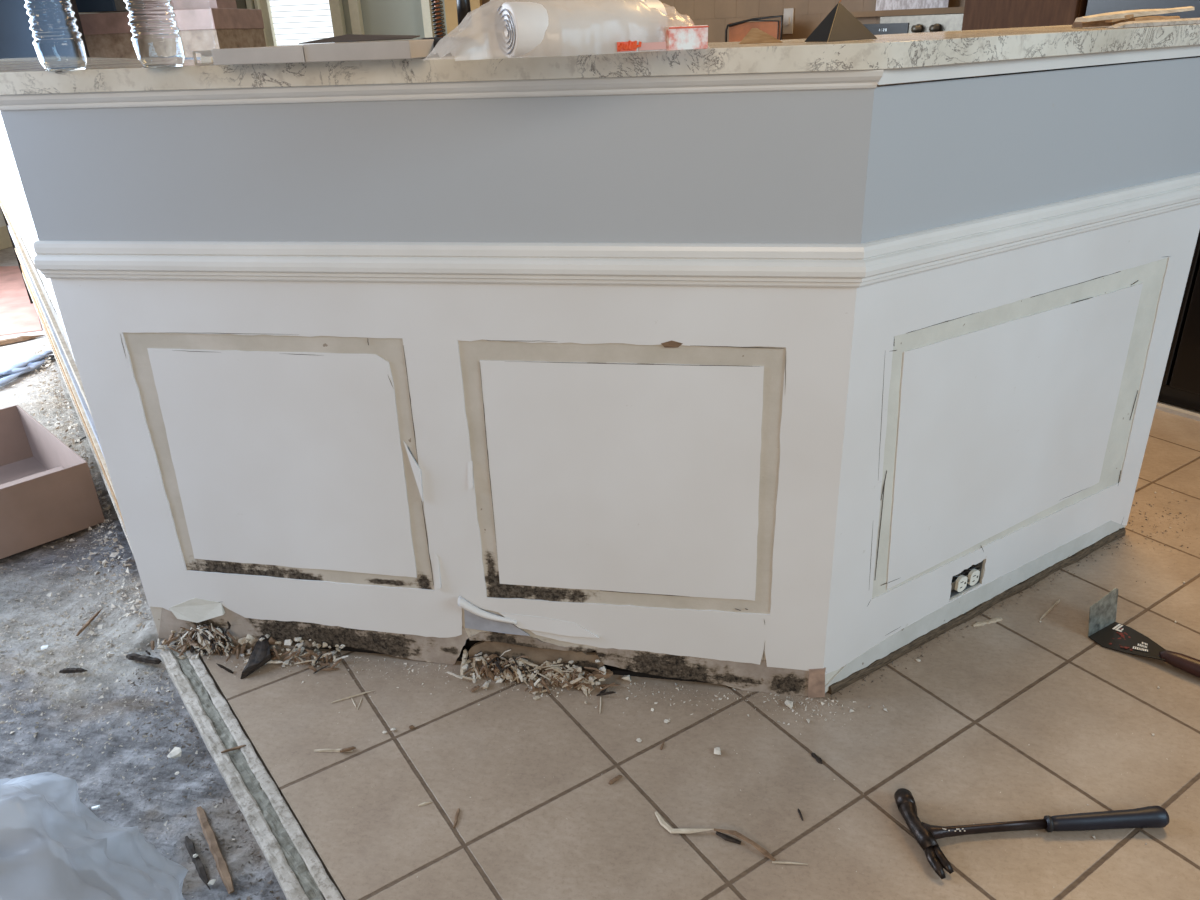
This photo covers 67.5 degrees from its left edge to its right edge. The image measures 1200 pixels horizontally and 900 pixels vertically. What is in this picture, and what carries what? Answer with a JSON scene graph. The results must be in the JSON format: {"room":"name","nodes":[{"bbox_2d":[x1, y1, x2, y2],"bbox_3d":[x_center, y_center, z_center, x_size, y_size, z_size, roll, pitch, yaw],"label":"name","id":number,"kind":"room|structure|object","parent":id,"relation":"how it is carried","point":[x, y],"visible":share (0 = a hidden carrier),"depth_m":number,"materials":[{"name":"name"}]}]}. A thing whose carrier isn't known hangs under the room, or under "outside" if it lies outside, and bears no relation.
{"room":"damaged room","nodes":[
{"label":"damaged room","id":0,"kind":"room"},
{"bbox_2d":[0,13,92,226],"bbox_3d":[-4.080,-1.670,3.379,0.100,2.600,6.400,3,26,10],"label":"wall","id":1,"kind":"structure","parent":0,"point":[2,221],"depth_m":5.51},
{"bbox_2d":[0,226,12,249],"bbox_3d":[-3.618,-1.403,5.722,0.015,0.125,2.300,3,26,10],"label":"baseboard","id":2,"kind":"structure","parent":1,"relation":"attached to","point":[5,241],"depth_m":5.51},
{"bbox_2d":[0,0,89,58],"bbox_3d":[-3.211,-2.397,4.773,1.175,0.840,0.400,3,26,10],"label":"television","id":3,"kind":"object","parent":1,"relation":"attached to","point":[16,38],"visible":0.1,"depth_m":4.62,"materials":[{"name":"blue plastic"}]},
{"bbox_2d":[0,111,133,555],"bbox_3d":[-1.761,-0.624,2.841,0.114,1.000,3.212,-18,29,-30],"label":"wall","id":4,"kind":"structure","parent":0,"point":[14,205],"depth_m":2.12,"materials":[{"name":"white paint"}]},
{"bbox_2d":[0,335,43,345],"bbox_3d":[-2.467,-0.448,3.715,0.310,0.014,0.050,-21,31,-34],"label":"baseboard","id":5,"kind":"structure","parent":4,"relation":"attached to","point":[20,338],"depth_m":3.74,"materials":[{"name":"brown wood"}]},
{"bbox_3d":[-1.831,-1.064,2.585,2.250,0.023,2.310,3,26,10],"label":"trim","id":6,"kind":"structure","parent":4,"relation":"attached to","visible":0},
{"bbox_2d":[0,18,1199,94],"bbox_3d":[-1.067,-0.988,2.285,4.585,0.040,1.588,14,30,31],"label":"countertop","id":7,"kind":"structure","parent":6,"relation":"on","point":[18,76],"depth_m":1.23,"materials":[{"name":"stone"}]},
{"bbox_2d":[24,0,87,70],"bbox_3d":[-0.789,-0.656,1.275,0.066,0.214,0.066,1,25,6],"label":"water bottle","id":8,"kind":"object","parent":7,"relation":"on","point":[58,44],"visible":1,"depth_m":1.28,"materials":[{"name":"clear plastic"}]},
{"bbox_2d":[123,0,184,67],"bbox_3d":[-0.624,-0.640,1.229,0.066,0.214,0.066,21,34,40],"label":"water bottle","id":9,"kind":"object","parent":7,"relation":"on","point":[156,40],"visible":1,"depth_m":1.24,"materials":[{"name":"clear plastic"}]},
{"bbox_2d":[192,50,213,64],"bbox_3d":[-0.559,-0.562,1.285,0.036,0.018,0.023,3,26,12],"label":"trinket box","id":10,"kind":"object","parent":7,"relation":"on","point":[206,57],"visible":0.68,"depth_m":1.28,"materials":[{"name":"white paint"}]},
{"bbox_2d":[211,34,433,64],"bbox_3d":[-0.369,-0.562,1.254,0.286,0.032,0.161,3,26,12],"label":"carton","id":11,"kind":"object","parent":7,"relation":"on","point":[351,49],"visible":0.9,"depth_m":1.19,"materials":[{"name":"cardboard"}]},
{"bbox_2d":[418,37,442,46],"bbox_3d":[-0.209,-0.552,1.230,0.130,0.025,0.025,17,32,36],"label":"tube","id":12,"kind":"object","parent":7,"relation":"on","point":[436,39],"visible":0.1,"depth_m":1.23,"materials":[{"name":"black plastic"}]},
{"bbox_2d":[423,0,709,60],"bbox_3d":[-0.035,-0.504,1.056,0.322,0.072,0.138,-16,29,-27],"label":"package","id":13,"kind":"object","parent":7,"relation":"on","point":[497,29],"visible":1,"depth_m":1.01,"materials":[{"name":"clear plastic"}]},
{"bbox_2d":[639,42,665,49],"bbox_3d":[0.061,-0.473,1.052,0.038,0.008,0.001,-16,29,-27],"label":"print","id":14,"kind":"object","parent":13,"relation":"attached to","point":[650,45],"depth_m":1.05},
{"bbox_2d":[739,28,781,43],"bbox_3d":[0.234,-0.607,1.316,0.064,0.021,0.024,-1,25,2],"label":"paper scrap","id":15,"kind":"object","parent":7,"relation":"on","point":[755,35],"visible":0.93,"depth_m":1.31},
{"bbox_2d":[804,0,876,41],"bbox_3d":[0.339,-0.604,1.259,0.108,0.055,0.044,-20,30,-33],"label":"folder","id":16,"kind":"object","parent":7,"relation":"on","point":[839,24],"visible":0.99,"depth_m":1.25,"materials":[{"name":"cardboard"}]},
{"bbox_2d":[1072,19,1164,27],"bbox_3d":[0.897,-0.738,1.544,0.260,0.014,0.029,-17,29,-29],"label":"shard","id":17,"kind":"object","parent":7,"relation":"on","point":[1100,23],"visible":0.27,"depth_m":1.49},
{"bbox_2d":[1074,6,1194,21],"bbox_3d":[0.903,-0.731,1.505,0.330,0.017,0.032,-17,29,-29],"label":"shard","id":18,"kind":"object","parent":7,"relation":"on","point":[1142,12],"visible":0.98,"depth_m":1.48},
{"bbox_2d":[1105,14,1133,21],"bbox_3d":[0.868,-0.715,1.481,0.100,0.015,0.021,-17,29,-29],"label":"shard","id":19,"kind":"object","parent":18,"relation":"on","point":[1131,15],"visible":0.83,"depth_m":1.47},
{"bbox_2d":[1125,15,1179,20],"bbox_3d":[0.936,-0.730,1.516,0.145,0.007,0.027,-17,29,-29],"label":"shard","id":20,"kind":"object","parent":7,"relation":"on","point":[1151,17],"visible":0.92,"depth_m":1.50},
{"bbox_2d":[110,0,446,40],"bbox_3d":[-0.679,-2.922,5.765,5.850,2.600,0.100,3,26,10],"label":"wall","id":21,"kind":"structure","parent":0,"point":[380,17],"depth_m":5.89,"materials":[{"name":"paint"}]},
{"bbox_2d":[236,0,246,8],"bbox_3d":[-2.455,-2.775,6.069,0.248,2.200,0.050,3,26,10],"label":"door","id":22,"kind":"structure","parent":21,"relation":"in","point":[241,4],"depth_m":5.94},
{"bbox_2d":[246,0,254,8],"bbox_3d":[-2.300,-2.759,6.024,0.036,2.200,0.050,3,26,10],"label":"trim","id":23,"kind":"structure","parent":21,"relation":"attached to","point":[250,3],"depth_m":5.92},
{"bbox_2d":[254,0,267,46],"bbox_3d":[-2.251,-2.757,6.015,0.022,2.200,0.050,3,26,10],"label":"trim","id":24,"kind":"structure","parent":21,"relation":"attached to","point":[257,4],"depth_m":5.93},
{"bbox_2d":[260,0,346,46],"bbox_3d":[-1.987,-3.104,5.831,0.578,1.070,0.070,3,26,10],"label":"window","id":25,"kind":"structure","parent":21,"relation":"in","point":[286,22],"depth_m":5.97,"materials":[{"name":"white"}]},
{"bbox_2d":[348,0,365,41],"bbox_3d":[-1.584,-2.727,5.897,0.062,2.200,0.050,3,26,10],"label":"trim","id":26,"kind":"structure","parent":21,"relation":"attached to","point":[355,10],"depth_m":5.84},
{"bbox_2d":[421,0,434,37],"bbox_3d":[-1.103,-2.706,5.811,0.054,2.200,0.050,3,26,10],"label":"trim","id":27,"kind":"structure","parent":21,"relation":"attached to","point":[426,6],"depth_m":5.76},
{"bbox_2d":[1,89,873,697],"bbox_3d":[-0.256,-0.063,1.525,1.305,1.001,0.133,3,26,10],"label":"wall","id":28,"kind":"structure","parent":0,"point":[635,480],"depth_m":1.44,"materials":[{"name":"white paint"}]},
{"bbox_2d":[0,69,883,110],"bbox_3d":[-0.288,-0.501,1.258,1.315,0.023,0.020,3,26,10],"label":"trim","id":29,"kind":"structure","parent":28,"relation":"attached to","point":[850,79],"depth_m":1.24,"materials":[{"name":"paint"}]},
{"bbox_2d":[34,240,865,287],"bbox_3d":[-0.277,-0.282,1.360,1.310,0.062,0.022,3,26,10],"label":"trim","id":30,"kind":"structure","parent":28,"relation":"attached to","point":[671,264],"depth_m":1.34,"materials":[{"name":"paint"}]},
{"bbox_2d":[0,246,1199,899],"bbox_3d":[-0.737,-0.449,3.620,13.000,0.072,10.028,3,26,10],"label":"floor","id":31,"kind":"structure","parent":0,"point":[1044,716],"depth_m":1.48,"materials":[{"name":"beige tile"}]},
{"bbox_2d":[0,266,41,335],"bbox_3d":[-3.127,-0.778,4.495,0.460,0.002,1.908,-18,29,-30],"label":"sheet","id":32,"kind":"object","parent":31,"relation":"on","point":[17,314],"visible":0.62,"depth_m":4.25,"materials":[{"name":"paper"}]},
{"bbox_2d":[0,350,53,385],"bbox_3d":[-2.206,-0.281,3.323,0.182,0.036,0.457,3,26,10],"label":"bundle","id":33,"kind":"object","parent":31,"relation":"on","point":[34,362],"visible":0.99,"depth_m":3.36,"materials":[{"name":"plastic"}]},
{"bbox_2d":[0,405,104,558],"bbox_3d":[-1.642,0.110,2.258,0.580,0.168,0.520,21,34,40],"label":"cardboard box","id":34,"kind":"object","parent":31,"relation":"on","point":[48,493],"visible":1,"depth_m":2.21,"materials":[{"name":"cardboard"}]},
{"bbox_2d":[59,668,86,673],"bbox_3d":[-1.015,0.424,1.732,0.054,0.007,0.011,-2,25,0],"label":"wood splinter","id":35,"kind":"object","parent":31,"relation":"on","point":[65,670],"visible":1,"depth_m":1.73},
{"bbox_2d":[1,345,148,662],"bbox_3d":[-1.636,0.001,2.674,0.192,0.027,2.403,-18,29,-30],"label":"crumbs","id":36,"kind":"object","parent":31,"relation":"on","point":[70,422],"visible":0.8,"depth_m":2.24,"materials":[{"name":"paint"}]},
{"bbox_2d":[76,608,102,635],"bbox_3d":[-1.068,0.357,1.880,0.008,0.005,0.098,0,25,4],"label":"wood splinter","id":37,"kind":"object","parent":31,"relation":"on","point":[91,619],"visible":1,"depth_m":1.87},
{"bbox_2d":[0,772,187,899],"bbox_3d":[-0.807,0.582,0.950,0.687,0.378,0.596,-16,29,-28],"label":"plastic sheet","id":38,"kind":"object","parent":31,"relation":"on","point":[53,846],"visible":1,"depth_m":1.00,"materials":[{"name":"plastic"}]},
{"bbox_2d":[0,535,234,896],"bbox_3d":[-1.354,0.475,1.661,0.927,0.013,1.822,-20,30,-33],"label":"crumbs","id":39,"kind":"object","parent":31,"relation":"on","point":[21,671],"visible":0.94,"depth_m":1.75,"materials":[{"name":"paint"}]},
{"bbox_2d":[126,653,161,663],"bbox_3d":[-0.892,0.406,1.753,0.083,0.012,0.014,6,26,18],"label":"wood splinter","id":40,"kind":"object","parent":31,"relation":"on","point":[133,656],"visible":1,"depth_m":1.75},
{"bbox_2d":[75,0,265,59],"bbox_3d":[-2.492,-2.108,5.264,0.992,1.700,0.520,3,26,10],"label":"stone fireplace","id":41,"kind":"object","parent":31,"relation":"on","point":[203,25],"visible":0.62,"depth_m":4.94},
{"bbox_2d":[165,637,178,644],"bbox_3d":[-0.844,0.376,1.771,0.029,0.014,0.007,-5,25,-6],"label":"wood splinter","id":42,"kind":"object","parent":31,"relation":"on","point":[174,638],"visible":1,"depth_m":1.77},
{"bbox_2d":[167,747,180,758],"bbox_3d":[-0.718,0.514,1.519,0.024,0.008,0.022,9,27,23],"label":"chip","id":43,"kind":"object","parent":31,"relation":"on","point":[176,752],"visible":1,"depth_m":1.51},
{"bbox_2d":[74,666,282,899],"bbox_3d":[-0.698,0.553,1.449,0.163,0.005,0.751,-20,30,-33],"label":"crumbs","id":44,"kind":"object","parent":31,"relation":"on","point":[158,692],"visible":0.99,"depth_m":1.51,"materials":[{"name":"concrete"}]},
{"bbox_2d":[166,631,199,650],"bbox_3d":[-0.810,0.378,1.770,0.104,0.033,0.042,3,26,10],"label":"clump","id":45,"kind":"object","parent":31,"relation":"on","point":[188,641],"visible":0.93,"depth_m":1.77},
{"bbox_2d":[184,836,209,889],"bbox_3d":[-0.593,0.606,1.323,0.012,0.007,0.119,-20,30,-33],"label":"wood splinter","id":46,"kind":"object","parent":31,"relation":"on","point":[189,844],"visible":1,"depth_m":1.32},
{"bbox_2d":[180,621,236,655],"bbox_3d":[-0.760,0.359,1.750,0.121,0.080,0.039,4,26,13],"label":"clump","id":47,"kind":"object","parent":31,"relation":"on","point":[214,637],"visible":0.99,"depth_m":1.75,"materials":[{"name":"paint"}]},
{"bbox_2d":[196,806,234,893],"bbox_3d":[-0.578,0.595,1.347,0.014,0.006,0.193,-18,30,-31],"label":"wood splinter","id":48,"kind":"object","parent":31,"relation":"on","point":[222,867],"visible":1,"depth_m":1.34,"materials":[{"name":"wood"}]},
{"bbox_2d":[216,663,232,673],"bbox_3d":[-0.710,0.413,1.700,0.034,0.018,0.007,3,26,10],"label":"wood splinter","id":49,"kind":"object","parent":31,"relation":"on","point":[219,665],"visible":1,"depth_m":1.70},
{"bbox_2d":[238,637,245,644],"bbox_3d":[-0.702,0.375,1.763,0.013,0.011,0.015,5,26,16],"label":"chunk","id":50,"kind":"object","parent":31,"relation":"on","point":[241,640],"visible":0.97,"depth_m":1.76,"materials":[{"name":"paint"}]},
{"bbox_2d":[159,648,342,899],"bbox_3d":[-0.353,0.657,1.204,0.061,0.036,1.600,-20,30,-33],"label":"trim","id":51,"kind":"structure","parent":31,"relation":"on","point":[292,859],"depth_m":1.44,"materials":[{"name":"concrete"}]},
{"bbox_2d":[221,745,245,752],"bbox_3d":[-0.615,0.503,1.514,0.046,0.006,0.006,-13,27,-22],"label":"wood splinter","id":52,"kind":"object","parent":51,"relation":"on","point":[237,747],"visible":1,"depth_m":1.51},
{"bbox_2d":[246,634,255,643],"bbox_3d":[-0.682,0.369,1.759,0.016,0.016,0.017,14,30,31],"label":"chunk","id":53,"kind":"object","parent":31,"relation":"on","point":[248,636],"visible":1,"depth_m":1.76,"materials":[{"name":"paint"}]},
{"bbox_2d":[240,635,270,678],"bbox_3d":[-0.650,0.396,1.718,0.047,0.031,0.097,3,26,10],"label":"shard","id":54,"kind":"object","parent":31,"relation":"on","point":[260,655],"visible":0.99,"depth_m":1.71},
{"bbox_2d":[268,637,276,644],"bbox_3d":[-0.637,0.373,1.746,0.021,0.017,0.008,-1,25,3],"label":"chunk","id":55,"kind":"object","parent":31,"relation":"on","point":[271,640],"visible":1,"depth_m":1.74,"materials":[{"name":"brown wood"}]},
{"bbox_2d":[272,651,289,659],"bbox_3d":[-0.614,0.395,1.728,0.036,0.010,0.009,-10,26,-17],"label":"wood splinter","id":56,"kind":"object","parent":31,"relation":"on","point":[287,652],"visible":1,"depth_m":1.73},
{"bbox_2d":[284,639,291,644],"bbox_3d":[-0.606,0.374,1.745,0.016,0.012,0.011,0,25,5],"label":"chunk","id":57,"kind":"object","parent":31,"relation":"on","point":[287,642],"visible":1,"depth_m":1.74,"materials":[{"name":"paint"}]},
{"bbox_2d":[305,649,322,659],"bbox_3d":[-0.547,0.391,1.718,0.034,0.022,0.009,3,26,10],"label":"wood splinter","id":58,"kind":"object","parent":31,"relation":"on","point":[311,652],"visible":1,"depth_m":1.72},
{"bbox_2d":[320,667,339,670],"bbox_3d":[-0.511,0.414,1.698,0.037,0.004,0.007,-4,25,-3],"label":"wood splinter","id":59,"kind":"object","parent":31,"relation":"on","point":[328,668],"visible":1,"depth_m":1.70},
{"bbox_2d":[314,749,352,751],"bbox_3d":[-0.447,0.503,1.505,0.066,0.004,0.006,-1,25,3],"label":"wood splinter","id":60,"kind":"object","parent":31,"relation":"on","point":[316,750],"visible":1,"depth_m":1.50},
{"bbox_2d":[340,746,355,752],"bbox_3d":[-0.422,0.500,1.502,0.026,0.004,0.007,-10,26,-16],"label":"wood splinter","id":61,"kind":"object","parent":60,"relation":"on","point":[352,747],"visible":1,"depth_m":1.50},
{"bbox_2d":[331,690,373,702],"bbox_3d":[-0.447,0.446,1.627,0.079,0.003,0.004,-12,27,-19],"label":"wood splinter","id":62,"kind":"object","parent":31,"relation":"on","point":[372,690],"visible":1,"depth_m":1.63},
{"bbox_2d":[453,808,459,827],"bbox_3d":[-0.218,0.559,1.367,0.005,0.003,0.036,-1,25,2],"label":"wood splinter","id":63,"kind":"object","parent":31,"relation":"on","point":[458,810],"visible":1,"depth_m":1.36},
{"bbox_2d":[460,649,467,675],"bbox_3d":[-0.255,0.399,1.679,0.011,0.030,0.050,1,25,6],"label":"wood splinter","id":64,"kind":"object","parent":31,"relation":"on","point":[465,652],"visible":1,"depth_m":1.68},
{"bbox_2d":[472,658,476,671],"bbox_3d":[-0.235,0.395,1.690,0.009,0.025,0.041,-2,25,1],"label":"wood splinter","id":65,"kind":"object","parent":31,"relation":"on","point":[474,660],"visible":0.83,"depth_m":1.68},
{"bbox_2d":[464,649,546,684],"bbox_3d":[-0.172,0.396,1.651,0.169,0.056,0.040,2,25,8],"label":"clump","id":66,"kind":"object","parent":31,"relation":"on","point":[498,667],"visible":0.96,"depth_m":1.65,"materials":[{"name":"wood"}]},
{"bbox_2d":[485,654,497,663],"bbox_3d":[-0.201,0.388,1.673,0.023,0.022,0.020,-22,32,-36],"label":"chunk","id":67,"kind":"object","parent":66,"relation":"on","point":[491,656],"visible":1,"depth_m":1.67,"materials":[{"name":"brown wood"}]},
{"bbox_2d":[517,668,522,681],"bbox_3d":[-0.145,0.410,1.637,0.008,0.018,0.020,-19,30,-32],"label":"wood splinter","id":68,"kind":"object","parent":31,"relation":"on","point":[518,670],"visible":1,"depth_m":1.64,"materials":[{"name":"paint"}]},
{"bbox_2d":[177,647,883,734],"bbox_3d":[-0.180,0.438,1.622,1.349,0.004,0.139,3,26,10],"label":"crumbs","id":69,"kind":"object","parent":31,"relation":"on","point":[822,703],"visible":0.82,"depth_m":1.61,"materials":[{"name":"paint"}]},
{"bbox_2d":[528,663,603,689],"bbox_3d":[-0.062,0.410,1.635,0.142,0.037,0.042,3,26,10],"label":"clump","id":70,"kind":"object","parent":31,"relation":"on","point":[554,669],"visible":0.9,"depth_m":1.64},
{"bbox_2d":[584,683,592,690],"bbox_3d":[-0.031,0.423,1.628,0.042,0.008,0.015,20,33,39],"label":"wood splinter","id":71,"kind":"object","parent":70,"relation":"on","point":[589,685],"visible":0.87,"depth_m":1.62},
{"bbox_2d":[562,677,581,687],"bbox_3d":[-0.051,0.419,1.620,0.036,0.019,0.007,-3,25,-2],"label":"wood splinter","id":72,"kind":"object","parent":31,"relation":"on","point":[579,678],"visible":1,"depth_m":1.62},
{"bbox_2d":[559,666,600,679],"bbox_3d":[-0.052,0.406,1.657,0.128,0.011,0.014,8,27,20],"label":"wood splinter","id":73,"kind":"object","parent":31,"relation":"on","point":[586,672],"visible":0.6,"depth_m":1.65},
{"bbox_2d":[592,669,612,678],"bbox_3d":[0.004,0.408,1.639,0.040,0.011,0.022,3,26,10],"label":"wood splinter","id":74,"kind":"object","parent":73,"relation":"on","point":[609,673],"visible":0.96,"depth_m":1.63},
{"bbox_2d":[579,673,586,695],"bbox_3d":[-0.034,0.419,1.631,0.012,0.018,0.069,-9,26,-14],"label":"wood splinter","id":75,"kind":"object","parent":31,"relation":"on","point":[583,687],"visible":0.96,"depth_m":1.62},
{"bbox_2d":[596,691,615,695],"bbox_3d":[0.011,0.435,1.602,0.035,0.008,0.004,-2,25,1],"label":"wood splinter","id":76,"kind":"object","parent":31,"relation":"on","point":[610,692],"visible":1,"depth_m":1.60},
{"bbox_2d":[608,775,622,784],"bbox_3d":[0.025,0.522,1.425,0.026,0.005,0.007,-20,30,-33],"label":"wood splinter","id":77,"kind":"object","parent":31,"relation":"on","point":[618,777],"visible":1,"depth_m":1.42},
{"bbox_2d":[622,675,629,680],"bbox_3d":[0.047,0.415,1.642,0.017,0.012,0.015,-2,25,0],"label":"chip","id":78,"kind":"object","parent":31,"relation":"on","point":[625,677],"visible":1,"depth_m":1.64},
{"bbox_2d":[714,747,720,754],"bbox_3d":[0.193,0.493,1.470,0.012,0.007,0.016,2,25,9],"label":"chip","id":79,"kind":"object","parent":31,"relation":"on","point":[717,749],"visible":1,"depth_m":1.47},
{"bbox_2d":[655,812,807,864],"bbox_3d":[0.184,0.567,1.306,0.234,0.013,0.032,9,27,22],"label":"wood strip","id":80,"kind":"object","parent":31,"relation":"on","point":[662,822],"visible":1,"depth_m":1.31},
{"bbox_2d":[281,679,1187,876],"bbox_3d":[0.446,0.593,1.243,2.148,0.002,0.719,3,26,10],"label":"crumbs","id":81,"kind":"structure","parent":31,"relation":"on","point":[480,679],"depth_m":1.43,"materials":[{"name":"paint"}]},
{"bbox_2d":[785,700,792,707],"bbox_3d":[0.329,0.442,1.565,0.015,0.009,0.017,4,26,13],"label":"chip","id":82,"kind":"object","parent":31,"relation":"on","point":[788,703],"visible":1,"depth_m":1.56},
{"bbox_2d":[811,753,821,763],"bbox_3d":[0.351,0.497,1.451,0.009,0.004,0.025,-14,28,-24],"label":"wood splinter","id":83,"kind":"object","parent":31,"relation":"on","point":[818,759],"visible":1,"depth_m":1.45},
{"bbox_2d":[863,13,963,34],"bbox_3d":[1.141,-1.128,3.553,0.671,1.066,0.875,-19,30,-31],"label":"stove","id":84,"kind":"object","parent":31,"relation":"on","point":[901,24],"visible":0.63,"depth_m":3.57,"materials":[{"name":"metal"}]},
{"bbox_2d":[850,0,963,16],"bbox_3d":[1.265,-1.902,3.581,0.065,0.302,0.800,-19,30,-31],"label":"paper notice","id":85,"kind":"object","parent":84,"relation":"on","point":[888,7],"visible":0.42,"depth_m":3.63,"materials":[{"name":"paper"}]},
{"bbox_2d":[826,537,1123,700],"bbox_3d":[0.803,0.319,1.795,0.960,0.003,0.040,-17,29,-29],"label":"crumbs","id":86,"kind":"object","parent":31,"relation":"on","point":[1120,537],"visible":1,"depth_m":1.74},
{"bbox_2d":[972,618,1002,626],"bbox_3d":[0.760,0.337,1.760,0.067,0.003,0.011,-9,26,-15],"label":"wood splinter","id":87,"kind":"object","parent":31,"relation":"on","point":[994,620],"visible":1,"depth_m":1.76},
{"bbox_2d":[962,0,1086,29],"bbox_3d":[1.502,-1.378,2.886,0.645,2.100,0.368,-19,30,-31],"label":"pantry cabinet","id":88,"kind":"object","parent":31,"relation":"on","point":[978,14],"visible":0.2,"depth_m":2.71,"materials":[{"name":"wood"}]},
{"bbox_2d":[894,788,1168,878],"bbox_3d":[0.626,0.554,1.277,0.381,0.031,0.145,1,25,7],"label":"hammer","id":89,"kind":"object","parent":31,"relation":"on","point":[925,834],"visible":1,"depth_m":1.30,"materials":[{"name":"metal"}]},
{"bbox_2d":[1039,599,1059,619],"bbox_3d":[0.898,0.317,1.791,0.094,0.004,0.006,-24,33,-38],"label":"wood splinter","id":90,"kind":"object","parent":31,"relation":"on","point":[1057,602],"visible":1,"depth_m":1.79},
{"bbox_2d":[1080,491,1190,582],"bbox_3d":[1.296,0.167,2.079,0.356,0.004,0.594,9,27,22],"label":"debris","id":91,"kind":"object","parent":31,"relation":"on","point":[1182,491],"visible":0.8,"depth_m":2.08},
{"bbox_2d":[1085,0,1199,410],"bbox_3d":[1.886,-1.020,2.462,0.684,1.775,0.900,-19,30,-31],"label":"fridge","id":92,"kind":"object","parent":31,"relation":"on","point":[1180,386],"visible":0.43,"depth_m":2.57,"materials":[{"name":"metal"}]},
{"bbox_2d":[1088,588,1199,677],"bbox_3d":[1.031,0.357,1.607,0.096,0.076,0.289,-16,28,-27],"label":"scraper","id":93,"kind":"object","parent":31,"relation":"on","point":[1103,629],"visible":1,"depth_m":1.69,"materials":[{"name":"metal"}]},
{"bbox_2d":[1109,628,1132,650],"bbox_3d":[0.989,0.356,1.690,0.039,0.004,0.067,20,33,39],"label":"print","id":94,"kind":"object","parent":93,"relation":"on","point":[1120,639],"depth_m":1.69},
{"bbox_2d":[1156,403,1199,420],"bbox_3d":[1.772,-0.069,2.532,0.024,0.012,1.400,-19,30,-31],"label":"trim","id":95,"kind":"structure","parent":31,"relation":"on","point":[1173,410],"depth_m":2.62,"materials":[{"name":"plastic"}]},
{"label":"lump","id":96,"kind":"object","parent":31,"relation":"on","visible":0},
{"bbox_2d":[284,651,296,660],"bbox_3d":[-0.590,0.393,1.712,0.028,0.017,0.008,-6,25,-8],"label":"wood splinter","id":97,"kind":"object","parent":96,"relation":"on","point":[294,652],"visible":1,"depth_m":1.71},
{"bbox_3d":[0.463,-1.412,4.480,0.644,0.880,1.700,-19,30,-31],"label":"base cabinet","id":98,"kind":"object","parent":31,"relation":"on","visible":0},
{"bbox_3d":[0.451,-1.835,4.298,1.699,0.030,1.667,3,26,10],"label":"countertop","id":99,"kind":"structure","parent":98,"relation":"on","visible":0},
{"bbox_2d":[725,15,782,41],"bbox_3d":[0.719,-1.923,4.201,0.023,0.189,0.369,-19,30,-31],"label":"board","id":100,"kind":"object","parent":99,"relation":"on","point":[739,30],"visible":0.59,"depth_m":4.17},
{"bbox_3d":[0.179,-0.255,2.062,1.852,0.860,1.111,3,26,10],"label":"cabinet","id":101,"kind":"object","parent":31,"relation":"on","visible":0},
{"bbox_3d":[0.164,-0.658,1.872,1.852,0.029,1.111,3,26,10],"label":"countertop","id":102,"kind":"structure","parent":101,"relation":"on","visible":0},
{"bbox_2d":[431,0,470,36],"bbox_3d":[-0.296,-0.834,1.760,0.052,0.415,0.200,1,25,6],"label":"tap","id":103,"kind":"object","parent":102,"relation":"on","point":[463,6],"visible":0.41,"depth_m":1.69,"materials":[{"name":"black metal"}]},
{"bbox_2d":[659,0,964,42],"bbox_3d":[1.381,-1.917,3.572,0.108,2.500,6.000,-19,30,-31],"label":"wall","id":104,"kind":"structure","parent":0,"point":[808,14],"depth_m":4.28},
{"bbox_2d":[783,8,793,33],"bbox_3d":[0.878,-2.002,4.192,0.010,0.108,0.061,-19,30,-31],"label":"switch plate","id":105,"kind":"object","parent":104,"relation":"attached to","point":[788,20],"visible":1,"depth_m":4.19,"materials":[{"name":"plastic"}]},
{"bbox_2d":[823,56,1199,694],"bbox_3d":[0.745,-0.158,1.642,0.962,1.000,0.122,-17,29,-29],"label":"wall","id":106,"kind":"structure","parent":0,"point":[1000,407],"depth_m":1.53,"materials":[{"name":"white paint"}]},
{"bbox_2d":[950,561,982,597],"bbox_3d":[0.694,0.242,1.741,0.098,0.056,0.045,-17,29,-29],"label":"power outlet","id":107,"kind":"object","parent":106,"relation":"attached to","point":[969,577],"visible":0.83,"depth_m":1.73,"materials":[{"name":"plastic"}]},
{"bbox_2d":[954,575,967,591],"bbox_3d":[0.692,0.256,1.722,0.027,0.033,0.007,-17,29,-29],"label":"receptacle","id":108,"kind":"object","parent":107,"relation":"attached to","point":[960,584],"depth_m":1.72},
{"bbox_2d":[967,569,979,585],"bbox_3d":[0.723,0.246,1.740,0.027,0.033,0.007,-17,29,-29],"label":"receptacle","id":109,"kind":"object","parent":107,"relation":"attached to","point":[973,578],"depth_m":1.73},
{"bbox_2d":[859,172,1199,287],"bbox_3d":[0.767,-0.378,1.478,0.970,0.062,0.022,-17,29,-29],"label":"trim","id":110,"kind":"structure","parent":106,"relation":"attached to","point":[886,259],"depth_m":1.41,"materials":[{"name":"paint"}]},
{"bbox_2d":[877,45,1199,86],"bbox_3d":[0.758,-0.599,1.379,0.967,0.021,0.012,-17,29,-29],"label":"trim","id":111,"kind":"structure","parent":106,"relation":"attached to","point":[976,69],"depth_m":1.29,"materials":[{"name":"paint"}]},
{"bbox_3d":[-0.066,-2.830,5.637,1.391,2.500,0.050,3,26,10],"label":"wall","id":112,"kind":"structure","parent":0,"visible":0},
{"bbox_2d":[444,0,481,33],"bbox_3d":[-0.863,-2.695,5.769,0.233,2.200,0.050,3,26,10],"label":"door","id":113,"kind":"structure","parent":112,"relation":"in","point":[450,5],"depth_m":5.71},
{"label":"lump","id":114,"kind":"object","parent":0,"visible":0},
{"bbox_2d":[179,645,186,656],"bbox_3d":[-0.812,0.391,1.750,0.008,0.013,0.020,12,29,28],"label":"wood splinter","id":115,"kind":"object","parent":114,"relation":"on","point":[185,646],"visible":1,"depth_m":1.75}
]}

